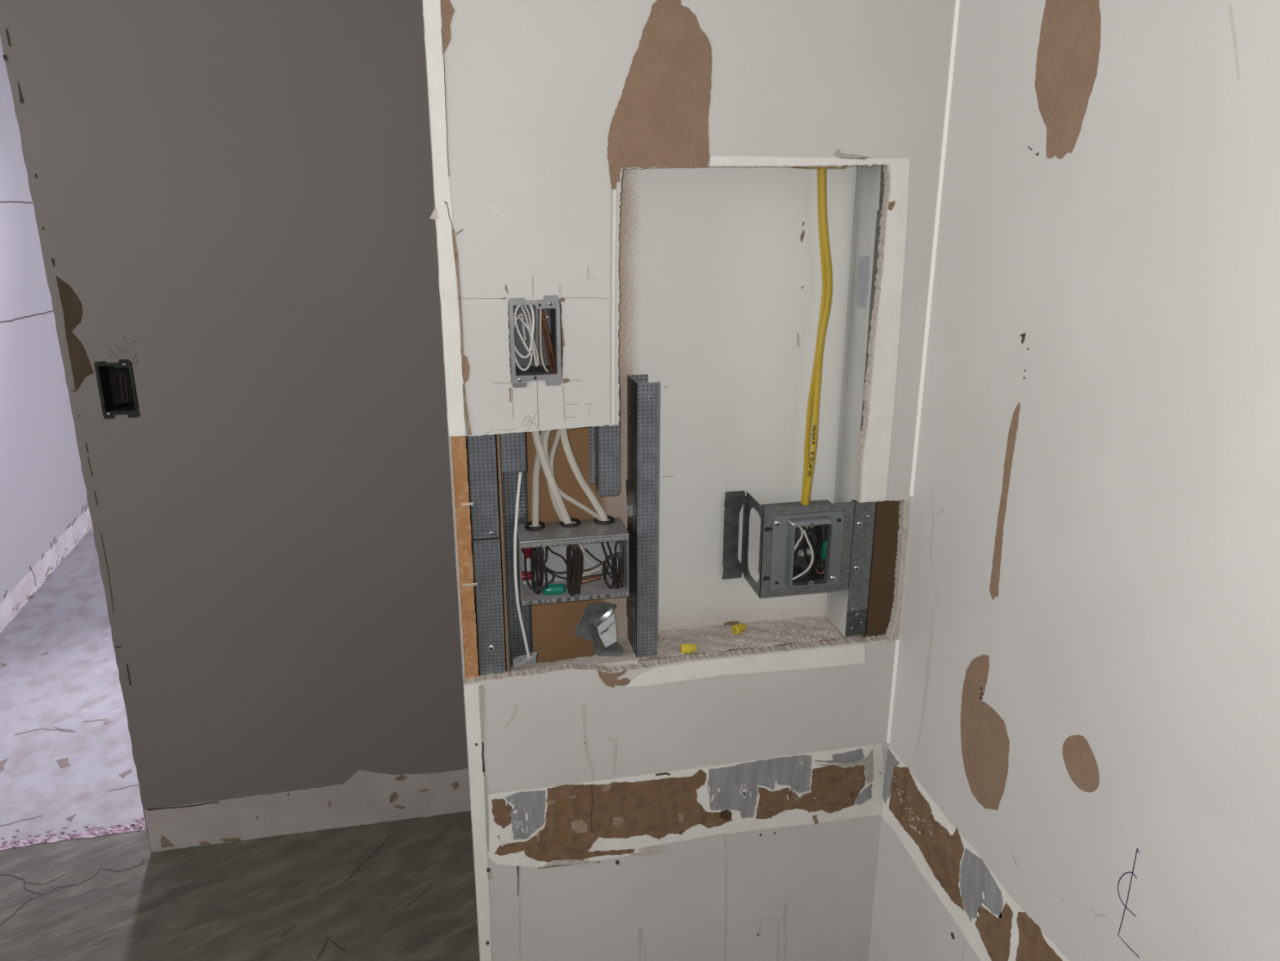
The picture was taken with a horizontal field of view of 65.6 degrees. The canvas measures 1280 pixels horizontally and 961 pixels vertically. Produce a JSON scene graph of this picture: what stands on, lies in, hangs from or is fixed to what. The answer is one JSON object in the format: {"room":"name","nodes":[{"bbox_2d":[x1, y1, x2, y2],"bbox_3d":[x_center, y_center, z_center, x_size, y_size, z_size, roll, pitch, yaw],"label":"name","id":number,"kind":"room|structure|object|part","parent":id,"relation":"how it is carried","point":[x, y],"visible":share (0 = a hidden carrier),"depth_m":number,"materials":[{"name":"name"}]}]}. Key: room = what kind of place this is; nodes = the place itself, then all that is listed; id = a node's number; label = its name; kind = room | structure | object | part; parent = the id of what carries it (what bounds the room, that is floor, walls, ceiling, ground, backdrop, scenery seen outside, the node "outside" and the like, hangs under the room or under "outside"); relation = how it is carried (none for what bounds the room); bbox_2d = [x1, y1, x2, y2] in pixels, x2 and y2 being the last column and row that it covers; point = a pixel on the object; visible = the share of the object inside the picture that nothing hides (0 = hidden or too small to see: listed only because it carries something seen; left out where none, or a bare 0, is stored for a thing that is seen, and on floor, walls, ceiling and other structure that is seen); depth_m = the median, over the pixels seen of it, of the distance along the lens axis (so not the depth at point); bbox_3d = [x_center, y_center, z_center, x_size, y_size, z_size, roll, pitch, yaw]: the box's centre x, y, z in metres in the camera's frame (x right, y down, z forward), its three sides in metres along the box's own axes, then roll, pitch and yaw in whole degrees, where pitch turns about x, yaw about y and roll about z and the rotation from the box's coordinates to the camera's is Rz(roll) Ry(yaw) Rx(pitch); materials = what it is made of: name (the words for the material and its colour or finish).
{"room":"room under renovation","nodes":[
{"label":"room under renovation","id":0,"kind":"room"},
{"bbox_2d":[0,36,92,632],"bbox_3d":[-2.308,-1.047,3.784,0.018,2.604,4.360,-4,19,-12],"label":"wall","id":1,"kind":"structure","parent":0,"point":[45,512],"depth_m":3.60,"materials":[{"name":"grey paint"}]},
{"bbox_2d":[0,0,471,852],"bbox_3d":[0.005,-0.436,2.114,2.283,2.501,0.091,-4,19,-12],"label":"wall","id":2,"kind":"structure","parent":0,"point":[233,200],"depth_m":1.98,"materials":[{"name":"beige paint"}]},
{"bbox_2d":[94,359,139,418],"bbox_3d":[-1.016,-0.185,1.946,0.064,0.115,0.062,-4,19,-12],"label":"outlet box","id":3,"kind":"object","parent":2,"relation":"attached to","point":[105,371],"visible":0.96,"depth_m":1.94,"materials":[{"name":"grey"}]},
{"bbox_2d":[113,372,123,403],"bbox_3d":[-1.019,-0.181,1.944,0.016,0.061,0.004,-4,19,-12],"label":"wire","id":4,"kind":"object","parent":3,"relation":"in","point":[117,373],"visible":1,"depth_m":1.94,"materials":[{"name":"black"}]},
{"bbox_2d":[120,372,128,403],"bbox_3d":[-1.010,-0.181,1.947,0.015,0.061,0.004,-4,19,-12],"label":"wire","id":5,"kind":"object","parent":3,"relation":"in","point":[122,373],"visible":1,"depth_m":1.95,"materials":[{"name":"black"}]},
{"bbox_2d":[0,525,479,960],"bbox_3d":[-0.739,0.675,2.804,4.800,0.052,7.900,-4,19,-12],"label":"floor","id":6,"kind":"structure","parent":0,"point":[400,890],"depth_m":2.20,"materials":[{"name":"concrete"}]},
{"bbox_2d":[422,0,955,960],"bbox_3d":[0.072,-0.171,1.314,0.666,2.500,0.019,-4,19,-12],"label":"wall","id":7,"kind":"structure","parent":0,"point":[717,806],"depth_m":1.34,"materials":[{"name":"paint"}]},
{"bbox_2d":[507,295,562,387],"bbox_3d":[-0.138,-0.184,1.284,0.064,0.116,0.062,-4,19,-12],"label":"outlet box","id":8,"kind":"object","parent":7,"relation":"attached to","point":[520,378],"visible":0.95,"depth_m":1.28,"materials":[{"name":"grey metal"}]},
{"bbox_2d":[516,313,526,340],"bbox_3d":[-0.152,-0.197,1.274,0.011,0.035,0.003,-4,19,-12],"label":"wire","id":9,"kind":"object","parent":8,"relation":"in","point":[519,314],"visible":0.99,"depth_m":1.27,"materials":[{"name":"grey"}]},
{"bbox_2d":[513,315,533,358],"bbox_3d":[-0.150,-0.182,1.267,0.028,0.054,0.013,-4,19,-12],"label":"wire","id":10,"kind":"object","parent":8,"relation":"in","point":[520,318],"visible":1,"depth_m":1.27,"materials":[{"name":"grey"}]},
{"bbox_2d":[513,305,534,351],"bbox_3d":[-0.146,-0.194,1.254,0.026,0.066,0.007,-4,19,-12],"label":"wire","id":11,"kind":"object","parent":8,"relation":"in","point":[517,306],"visible":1,"depth_m":1.25,"materials":[{"name":"grey"}]},
{"bbox_2d":[515,352,533,371],"bbox_3d":[-0.151,-0.155,1.279,0.026,0.030,0.003,-4,19,-12],"label":"wire","id":12,"kind":"object","parent":8,"relation":"in","point":[531,353],"visible":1,"depth_m":1.28,"materials":[{"name":"grey"}]},
{"bbox_2d":[520,305,537,366],"bbox_3d":[-0.142,-0.185,1.272,0.020,0.079,0.003,-4,19,-12],"label":"wire","id":13,"kind":"object","parent":8,"relation":"in","point":[522,306],"visible":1,"depth_m":1.27,"materials":[{"name":"grey"}]},
{"bbox_2d":[523,305,538,365],"bbox_3d":[-0.140,-0.187,1.277,0.018,0.079,0.003,-4,19,-12],"label":"wire","id":14,"kind":"object","parent":8,"relation":"in","point":[525,306],"visible":0.93,"depth_m":1.27,"materials":[{"name":"grey"}]},
{"bbox_2d":[539,308,548,372],"bbox_3d":[-0.123,-0.180,1.273,0.010,0.084,0.002,-4,19,-12],"label":"wire","id":15,"kind":"object","parent":8,"relation":"in","point":[540,309],"visible":1,"depth_m":1.27,"materials":[{"name":"beige"}]},
{"bbox_2d":[542,308,551,370],"bbox_3d":[-0.120,-0.180,1.278,0.012,0.080,0.002,-4,19,-12],"label":"wire","id":16,"kind":"object","parent":8,"relation":"in","point":[542,308],"visible":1,"depth_m":1.28,"materials":[{"name":"orange metal"}]},
{"bbox_2d":[541,316,553,365],"bbox_3d":[-0.120,-0.186,1.284,0.016,0.076,0.002,-4,19,-12],"label":"wire","id":17,"kind":"object","parent":8,"relation":"in","point":[541,317],"visible":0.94,"depth_m":1.29,"materials":[{"name":"orange metal"}]},
{"bbox_2d":[544,308,550,356],"bbox_3d":[-0.120,-0.187,1.280,0.008,0.069,0.002,-4,19,-12],"label":"wire","id":18,"kind":"object","parent":8,"relation":"in","point":[547,308],"visible":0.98,"depth_m":1.27,"materials":[{"name":"orange metal"}]},
{"bbox_2d":[542,311,554,372],"bbox_3d":[-0.118,-0.177,1.276,0.014,0.080,0.002,-4,19,-12],"label":"wire","id":19,"kind":"object","parent":8,"relation":"in","point":[542,312],"visible":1,"depth_m":1.28,"materials":[{"name":"orange metal"}]},
{"bbox_2d":[542,319,555,372],"bbox_3d":[-0.116,-0.172,1.274,0.016,0.069,0.002,-4,19,-12],"label":"wire","id":20,"kind":"object","parent":8,"relation":"in","point":[543,319],"visible":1,"depth_m":1.27,"materials":[{"name":"orange metal"}]},
{"bbox_2d":[544,320,555,362],"bbox_3d":[-0.115,-0.171,1.280,0.016,0.070,0.002,-4,19,-12],"label":"wire","id":21,"kind":"object","parent":8,"relation":"in","point":[544,321],"visible":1,"depth_m":1.28,"materials":[{"name":"orange metal"}]},
{"bbox_2d":[506,635,638,671],"bbox_3d":[-0.123,0.281,1.472,0.232,0.050,0.078,-4,19,-12],"label":"sill","id":22,"kind":"structure","parent":7,"relation":"attached to","point":[628,656],"depth_m":1.45,"materials":[{"name":"paint"}]},
{"bbox_2d":[465,434,506,675],"bbox_3d":[-0.215,0.086,1.383,0.037,0.445,0.078,-4,19,-12],"label":"stud","id":23,"kind":"object","parent":22,"relation":"on","point":[482,458],"visible":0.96,"depth_m":1.35,"materials":[{"name":"metal"}]},
{"bbox_2d":[495,433,509,671],"bbox_3d":[-0.189,0.090,1.363,0.003,0.440,0.018,-4,19,-12],"label":"strip","id":24,"kind":"object","parent":22,"relation":"on","point":[497,436],"visible":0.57,"depth_m":1.36,"materials":[{"name":"paper"}]},
{"bbox_2d":[499,431,533,671],"bbox_3d":[-0.173,0.081,1.393,0.039,0.440,0.075,-4,19,-12],"label":"stud","id":25,"kind":"object","parent":22,"relation":"on","point":[513,450],"visible":0.37,"depth_m":1.41,"materials":[{"name":"metal"}]},
{"bbox_2d":[513,472,529,657],"bbox_3d":[-0.163,0.125,1.360,0.005,0.282,0.028,10,21,28],"label":"cord","id":26,"kind":"object","parent":25,"relation":"hanging from","point":[520,473],"visible":1,"depth_m":1.34,"materials":[{"name":"white plastic"}]},
{"bbox_2d":[512,650,537,668],"bbox_3d":[-0.164,0.255,1.416,0.036,0.025,0.009,-1,18,-4],"label":"metal clip","id":27,"kind":"object","parent":22,"relation":"on","point":[522,660],"visible":1,"depth_m":1.41,"materials":[{"name":"metal"}]},
{"bbox_2d":[573,601,622,656],"bbox_3d":[-0.062,0.221,1.446,0.072,0.090,0.024,4,19,10],"label":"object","id":28,"kind":"object","parent":22,"relation":"on","point":[587,628],"visible":1,"depth_m":1.44,"materials":[{"name":"metal"}]},
{"bbox_2d":[589,388,619,496],"bbox_3d":[-0.050,-0.056,1.351,0.041,0.153,0.030,-4,19,-12],"label":"stud","id":29,"kind":"object","parent":7,"relation":"attached to","point":[604,441],"visible":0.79,"depth_m":1.35,"materials":[{"name":"metal"}]},
{"bbox_2d":[626,615,843,662],"bbox_3d":[0.146,0.283,1.533,0.322,0.101,0.076,-4,19,-12],"label":"sill","id":30,"kind":"structure","parent":7,"relation":"attached to","point":[722,640],"depth_m":1.52,"materials":[{"name":"paint"}]},
{"bbox_2d":[626,373,659,657],"bbox_3d":[0.004,0.054,1.418,0.031,0.408,0.066,-4,19,-12],"label":"stud","id":31,"kind":"object","parent":30,"relation":"on","point":[642,396],"visible":0.98,"depth_m":1.39,"materials":[{"name":"metal"}]},
{"bbox_2d":[516,479,635,620],"bbox_3d":[-0.087,0.113,1.402,0.168,0.218,0.072,-4,19,-12],"label":"junction box","id":32,"kind":"object","parent":31,"relation":"attached to","point":[590,533],"visible":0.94,"depth_m":1.39,"materials":[{"name":"metal"}]},
{"bbox_3d":[-0.169,0.116,1.384,0.001,0.090,0.064,-4,19,-12],"label":"panel","id":33,"kind":"part","parent":32,"relation":"part of","materials":[{"name":"metal"}]},
{"bbox_2d":[520,547,531,558],"bbox_3d":[-0.157,0.098,1.368,0.017,0.018,0.017,-4,19,-12],"label":"nut","id":34,"kind":"object","parent":32,"relation":"in","point":[527,549],"visible":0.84,"depth_m":1.36,"materials":[{"name":"red plastic"}]},
{"bbox_2d":[521,570,530,580],"bbox_3d":[-0.158,0.132,1.383,0.018,0.013,0.013,-4,19,-12],"label":"nut","id":35,"kind":"object","parent":32,"relation":"in","point":[523,578],"visible":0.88,"depth_m":1.38,"materials":[{"name":"red plastic"}]},
{"bbox_2d":[526,557,529,571],"bbox_3d":[-0.156,0.118,1.389,0.005,0.041,0.004,-4,19,-12],"label":"wire","id":36,"kind":"object","parent":32,"relation":"hanging from","point":[527,559],"visible":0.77,"depth_m":1.39,"materials":[{"name":"grey"}]},
{"bbox_2d":[524,547,546,590],"bbox_3d":[-0.144,0.121,1.362,0.030,0.063,0.003,-4,19,-12],"label":"wire","id":37,"kind":"object","parent":32,"relation":"in","point":[525,566],"visible":1,"depth_m":1.36,"materials":[{"name":"black"}]},
{"bbox_2d":[530,546,543,594],"bbox_3d":[-0.142,0.124,1.370,0.021,0.078,0.015,9,20,25],"label":"wire bundle","id":38,"kind":"object","parent":32,"relation":"in","point":[535,564],"visible":1,"depth_m":1.37,"materials":[{"name":"black plastic"}]},
{"bbox_2d":[532,431,543,526],"bbox_3d":[-0.137,-0.002,1.383,0.040,0.161,0.011,-15,24,-38],"label":"cable","id":39,"kind":"object","parent":32,"relation":"attached to","point":[535,477],"visible":0.71,"depth_m":1.38,"materials":[{"name":"white plastic"}]},
{"bbox_2d":[542,546,547,589],"bbox_3d":[-0.131,0.120,1.375,0.007,0.066,0.003,-4,19,-12],"label":"wire","id":40,"kind":"object","parent":32,"relation":"in","point":[546,547],"visible":1,"depth_m":1.37,"materials":[{"name":"black"}]},
{"bbox_2d":[547,571,554,583],"bbox_3d":[-0.124,0.134,1.385,0.011,0.022,0.003,-4,19,-12],"label":"wire","id":41,"kind":"object","parent":32,"relation":"in","point":[553,578],"visible":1,"depth_m":1.39,"materials":[{"name":"black"}]},
{"bbox_2d":[531,431,571,524],"bbox_3d":[-0.119,0.001,1.361,0.064,0.167,0.009,-15,23,-38],"label":"cable","id":42,"kind":"object","parent":32,"relation":"attached to","point":[535,435],"visible":0.87,"depth_m":1.35,"materials":[{"name":"white plastic"}]},
{"bbox_2d":[542,430,564,522],"bbox_3d":[-0.116,0.000,1.379,0.040,0.164,0.012,-13,22,-34],"label":"cable","id":43,"kind":"object","parent":32,"relation":"attached to","point":[546,433],"visible":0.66,"depth_m":1.36,"materials":[{"name":"white plastic"}]},
{"bbox_2d":[542,582,566,595],"bbox_3d":[-0.120,0.153,1.395,0.034,0.016,0.017,-4,19,-12],"label":"nut","id":44,"kind":"object","parent":32,"relation":"in","point":[553,588],"visible":0.93,"depth_m":1.39,"materials":[{"name":"teal plastic"}]},
{"bbox_2d":[543,566,568,579],"bbox_3d":[-0.116,0.128,1.377,0.042,0.026,0.003,-4,19,-12],"label":"wire","id":45,"kind":"object","parent":32,"relation":"in","point":[544,568],"visible":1,"depth_m":1.38,"materials":[{"name":"black"}]},
{"bbox_2d":[545,565,568,573],"bbox_3d":[-0.119,0.120,1.379,0.039,0.023,0.003,-4,19,-12],"label":"wire","id":46,"kind":"object","parent":32,"relation":"in","point":[546,567],"visible":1,"depth_m":1.38,"materials":[{"name":"black"}]},
{"bbox_2d":[547,546,566,564],"bbox_3d":[-0.116,0.105,1.393,0.028,0.029,0.003,-4,19,-12],"label":"wire","id":47,"kind":"object","parent":32,"relation":"in","point":[548,548],"visible":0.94,"depth_m":1.39,"materials":[{"name":"black"}]},
{"bbox_2d":[548,546,566,555],"bbox_3d":[-0.117,0.099,1.410,0.026,0.018,0.003,-4,19,-12],"label":"wire","id":48,"kind":"object","parent":32,"relation":"in","point":[551,547],"visible":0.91,"depth_m":1.41,"materials":[{"name":"beige"}]},
{"bbox_3d":[-0.102,0.101,1.428,0.148,0.090,0.001,-4,19,-12],"label":"panel","id":49,"kind":"part","parent":32,"relation":"part of","materials":[{"name":"metal"}]},
{"bbox_3d":[-0.096,0.068,1.385,0.150,0.001,0.066,-4,19,-12],"label":"panel","id":50,"kind":"part","parent":32,"relation":"part of","materials":[{"name":"metal"}]},
{"bbox_3d":[-0.096,0.154,1.413,0.150,0.001,0.064,-4,19,-12],"label":"panel","id":51,"kind":"part","parent":32,"relation":"part of","materials":[{"name":"grey metal"}]},
{"bbox_2d":[566,544,582,595],"bbox_3d":[-0.092,0.127,1.376,0.029,0.086,0.012,10,21,27],"label":"wire bundle","id":52,"kind":"object","parent":32,"relation":"in","point":[574,565],"visible":1,"depth_m":1.37,"materials":[{"name":"black plastic"}]},
{"bbox_2d":[549,429,600,520],"bbox_3d":[-0.085,-0.002,1.393,0.086,0.159,0.006,-4,19,-13],"label":"cable","id":53,"kind":"object","parent":32,"relation":"attached to","point":[557,438],"visible":0.62,"depth_m":1.39,"materials":[{"name":"white plastic"}]},
{"bbox_2d":[577,543,586,555],"bbox_3d":[-0.082,0.097,1.404,0.013,0.020,0.006,-4,19,-12],"label":"wire","id":54,"kind":"object","parent":32,"relation":"in","point":[580,545],"visible":0.69,"depth_m":1.40,"materials":[{"name":"beige"}]},
{"bbox_2d":[564,575,600,586],"bbox_3d":[-0.082,0.144,1.411,0.055,0.013,0.005,-4,19,-12],"label":"wires","id":55,"kind":"object","parent":32,"relation":"in","point":[593,579],"visible":0.69,"depth_m":1.41,"materials":[{"name":"orange metal"}]},
{"bbox_2d":[559,428,608,520],"bbox_3d":[-0.077,-0.004,1.374,0.076,0.161,0.009,-11,21,-29],"label":"cable","id":56,"kind":"object","parent":32,"relation":"attached to","point":[563,433],"visible":0.94,"depth_m":1.37,"materials":[{"name":"white plastic"}]},
{"bbox_2d":[582,555,602,571],"bbox_3d":[-0.069,0.118,1.421,0.031,0.030,0.003,-4,19,-12],"label":"wire","id":57,"kind":"object","parent":32,"relation":"in","point":[584,557],"visible":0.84,"depth_m":1.42,"materials":[{"name":"grey"}]},
{"bbox_2d":[584,548,601,562],"bbox_3d":[-0.064,0.108,1.410,0.029,0.027,0.003,-4,19,-12],"label":"wire","id":58,"kind":"object","parent":32,"relation":"in","point":[585,549],"visible":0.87,"depth_m":1.41,"materials":[{"name":"black"}]},
{"bbox_2d":[582,562,606,576],"bbox_3d":[-0.066,0.129,1.415,0.042,0.022,0.009,-4,19,-12],"label":"wires","id":59,"kind":"object","parent":32,"relation":"in","point":[600,567],"visible":0.64,"depth_m":1.41,"materials":[{"name":"beige plastic"}]},
{"bbox_2d":[582,571,611,578],"bbox_3d":[-0.061,0.132,1.388,0.046,0.008,0.003,-4,19,-12],"label":"wire","id":60,"kind":"object","parent":32,"relation":"in","point":[610,572],"visible":1,"depth_m":1.39,"materials":[{"name":"black"}]},
{"bbox_2d":[582,553,614,571],"bbox_3d":[-0.059,0.114,1.385,0.050,0.023,0.003,-4,19,-12],"label":"wire","id":61,"kind":"object","parent":32,"relation":"in","point":[612,555],"visible":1,"depth_m":1.39,"materials":[{"name":"black"}]},
{"bbox_2d":[602,562,617,588],"bbox_3d":[-0.043,0.133,1.388,0.021,0.040,0.003,-4,19,-12],"label":"wire","id":62,"kind":"object","parent":32,"relation":"in","point":[603,563],"visible":1,"depth_m":1.39,"materials":[{"name":"black"}]},
{"bbox_2d":[600,542,618,588],"bbox_3d":[-0.042,0.118,1.386,0.026,0.074,0.003,-4,19,-12],"label":"wire","id":63,"kind":"object","parent":32,"relation":"in","point":[602,543],"visible":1,"depth_m":1.38,"materials":[{"name":"black"}]},
{"bbox_2d":[604,540,624,588],"bbox_3d":[-0.035,0.118,1.392,0.030,0.077,0.014,9,20,25],"label":"wire bundle","id":64,"kind":"object","parent":32,"relation":"in","point":[620,565],"visible":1,"depth_m":1.39,"materials":[{"name":"black plastic"}]},
{"bbox_2d":[605,541,623,587],"bbox_3d":[-0.035,0.118,1.396,0.026,0.072,0.003,-4,19,-12],"label":"wire","id":65,"kind":"object","parent":32,"relation":"in","point":[606,542],"visible":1,"depth_m":1.39,"materials":[{"name":"black"}]},
{"bbox_3d":[-0.023,0.106,1.414,0.001,0.090,0.064,-4,19,-12],"label":"panel","id":66,"kind":"part","parent":32,"relation":"part of","materials":[{"name":"metal"}]},
{"bbox_2d":[680,643,697,653],"bbox_3d":[0.072,0.247,1.466,0.024,0.015,0.015,-4,19,-12],"label":"nut","id":67,"kind":"object","parent":30,"relation":"on","point":[685,648],"visible":1,"depth_m":1.46,"materials":[{"name":"yellow plastic"}]},
{"bbox_2d":[731,622,746,634],"bbox_3d":[0.153,0.227,1.530,0.024,0.015,0.015,-16,24,-41],"label":"nut","id":68,"kind":"object","parent":30,"relation":"on","point":[736,628],"visible":1,"depth_m":1.52,"materials":[{"name":"yellow plastic"}]},
{"bbox_2d":[663,619,826,650],"bbox_3d":[0.149,0.237,1.519,0.286,0.004,0.074,-4,19,-12],"label":"crumbs","id":69,"kind":"object","parent":30,"relation":"on","point":[782,624],"visible":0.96,"depth_m":1.52,"materials":[{"name":"grey"}]},
{"bbox_2d":[788,165,844,168],"bbox_3d":[0.234,-0.418,1.318,0.052,0.007,0.072,-4,19,-12],"label":"plate","id":70,"kind":"object","parent":7,"relation":"attached to","point":[829,166],"visible":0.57,"depth_m":1.29,"materials":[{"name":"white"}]},
{"bbox_2d":[800,168,826,504],"bbox_3d":[0.249,-0.185,1.405,0.026,0.511,0.018,-4,19,-12],"label":"cable","id":71,"kind":"object","parent":70,"relation":"hanging from","point":[811,398],"visible":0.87,"depth_m":1.41,"materials":[{"name":"yellow plastic"}]},
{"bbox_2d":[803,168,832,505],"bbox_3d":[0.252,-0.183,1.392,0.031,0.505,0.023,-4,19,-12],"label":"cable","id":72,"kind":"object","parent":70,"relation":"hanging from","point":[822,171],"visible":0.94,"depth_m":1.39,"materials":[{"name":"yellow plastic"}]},
{"bbox_2d":[826,164,884,636],"bbox_3d":[0.322,-0.134,1.429,0.035,0.762,0.077,-4,19,-12],"label":"stud","id":73,"kind":"object","parent":7,"relation":"attached to","point":[846,610],"visible":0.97,"depth_m":1.42,"materials":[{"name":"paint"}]},
{"bbox_2d":[722,490,870,597],"bbox_3d":[0.234,0.091,1.473,0.203,0.141,0.090,-4,19,-12],"label":"junction box","id":74,"kind":"object","parent":73,"relation":"attached to","point":[840,524],"visible":0.99,"depth_m":1.45,"materials":[{"name":"metal"}]},
{"bbox_3d":[0.167,0.094,1.465,0.001,0.139,0.077,-4,19,-12],"label":"return plate","id":75,"kind":"part","parent":74,"relation":"part of","materials":[{"name":"metal"}]},
{"bbox_3d":[0.242,0.101,1.443,0.138,0.139,0.001,-4,19,-12],"label":"plate","id":76,"kind":"part","parent":74,"relation":"part of","materials":[{"name":"metal"}]},
{"bbox_2d":[793,564,801,576],"bbox_3d":[0.234,0.135,1.478,0.014,0.020,0.005,-4,19,-12],"label":"wire","id":77,"kind":"object","parent":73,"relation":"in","point":[798,568],"visible":0.85,"depth_m":1.48,"materials":[{"name":"black"}]},
{"bbox_2d":[794,526,803,550],"bbox_3d":[0.229,0.082,1.440,0.015,0.041,0.004,-4,19,-12],"label":"wire","id":78,"kind":"object","parent":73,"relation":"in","point":[800,527],"visible":0.84,"depth_m":1.44,"materials":[{"name":"grey"}]},
{"bbox_2d":[793,526,806,557],"bbox_3d":[0.233,0.090,1.448,0.020,0.046,0.004,-4,19,-12],"label":"wire","id":79,"kind":"object","parent":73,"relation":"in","point":[805,527],"visible":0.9,"depth_m":1.45,"materials":[{"name":"black"}]},
{"bbox_2d":[792,528,813,580],"bbox_3d":[0.238,0.108,1.448,0.032,0.079,0.004,-4,19,-12],"label":"wire","id":80,"kind":"object","parent":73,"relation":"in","point":[803,530],"visible":0.99,"depth_m":1.45,"materials":[{"name":"grey"}]},
{"bbox_2d":[793,528,815,581],"bbox_3d":[0.242,0.110,1.454,0.032,0.083,0.004,-4,19,-12],"label":"wire","id":81,"kind":"object","parent":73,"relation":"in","point":[806,530],"visible":1,"depth_m":1.46,"materials":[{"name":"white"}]},
{"bbox_2d":[803,528,809,565],"bbox_3d":[0.248,0.100,1.461,0.015,0.064,0.004,-4,19,-12],"label":"wire","id":82,"kind":"object","parent":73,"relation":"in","point":[808,529],"visible":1,"depth_m":1.46,"materials":[{"name":"black"}]},
{"bbox_2d":[797,549,804,556],"bbox_3d":[0.240,0.109,1.469,0.011,0.011,0.014,-4,19,-12],"label":"nut","id":83,"kind":"object","parent":82,"relation":"attached to","point":[800,553],"visible":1,"depth_m":1.47,"materials":[{"name":"grey plastic"}]},
{"bbox_2d":[805,547,811,555],"bbox_3d":[0.250,0.106,1.471,0.011,0.011,0.014,-4,19,-12],"label":"nut","id":84,"kind":"object","parent":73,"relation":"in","point":[808,550],"visible":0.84,"depth_m":1.47,"materials":[{"name":"grey plastic"}]},
{"bbox_2d":[813,525,820,566],"bbox_3d":[0.261,0.098,1.467,0.015,0.067,0.004,-4,19,-12],"label":"wire","id":85,"kind":"object","parent":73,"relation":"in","point":[815,526],"visible":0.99,"depth_m":1.46,"materials":[{"name":"black"}]},
{"bbox_2d":[814,524,822,572],"bbox_3d":[0.261,0.099,1.461,0.010,0.077,0.004,-4,19,-12],"label":"wire","id":86,"kind":"object","parent":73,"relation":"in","point":[818,526],"visible":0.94,"depth_m":1.46,"materials":[{"name":"black"}]},
{"bbox_2d":[814,566,824,573],"bbox_3d":[0.265,0.132,1.465,0.017,0.013,0.002,-4,19,-12],"label":"wire","id":87,"kind":"object","parent":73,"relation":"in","point":[816,571],"visible":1,"depth_m":1.47,"materials":[{"name":"orange metal"}]},
{"bbox_2d":[820,539,826,559],"bbox_3d":[0.276,0.102,1.475,0.015,0.029,0.015,-4,19,-12],"label":"nut","id":88,"kind":"object","parent":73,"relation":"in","point":[823,552],"visible":0.58,"depth_m":1.47,"materials":[{"name":"teal plastic"}]},
{"bbox_2d":[886,0,959,742],"bbox_3d":[0.395,-0.481,1.276,0.004,1.887,0.004,-4,19,-12],"label":"trim","id":89,"kind":"structure","parent":7,"relation":"attached to","point":[957,2],"depth_m":1.35,"materials":[{"name":"white paint"}]},
{"bbox_2d":[497,165,899,662],"bbox_3d":[0.126,-0.205,1.416,0.758,2.500,0.017,-4,19,-12],"label":"wall","id":90,"kind":"structure","parent":0,"point":[720,274],"depth_m":1.42,"materials":[{"name":"paint"}]},
{"bbox_2d":[867,0,1279,960],"bbox_3d":[0.660,0.183,0.250,0.017,2.500,2.472,-4,19,-12],"label":"wall","id":91,"kind":"structure","parent":0,"point":[1082,763],"depth_m":1.03,"materials":[{"name":"paint"}]}
]}

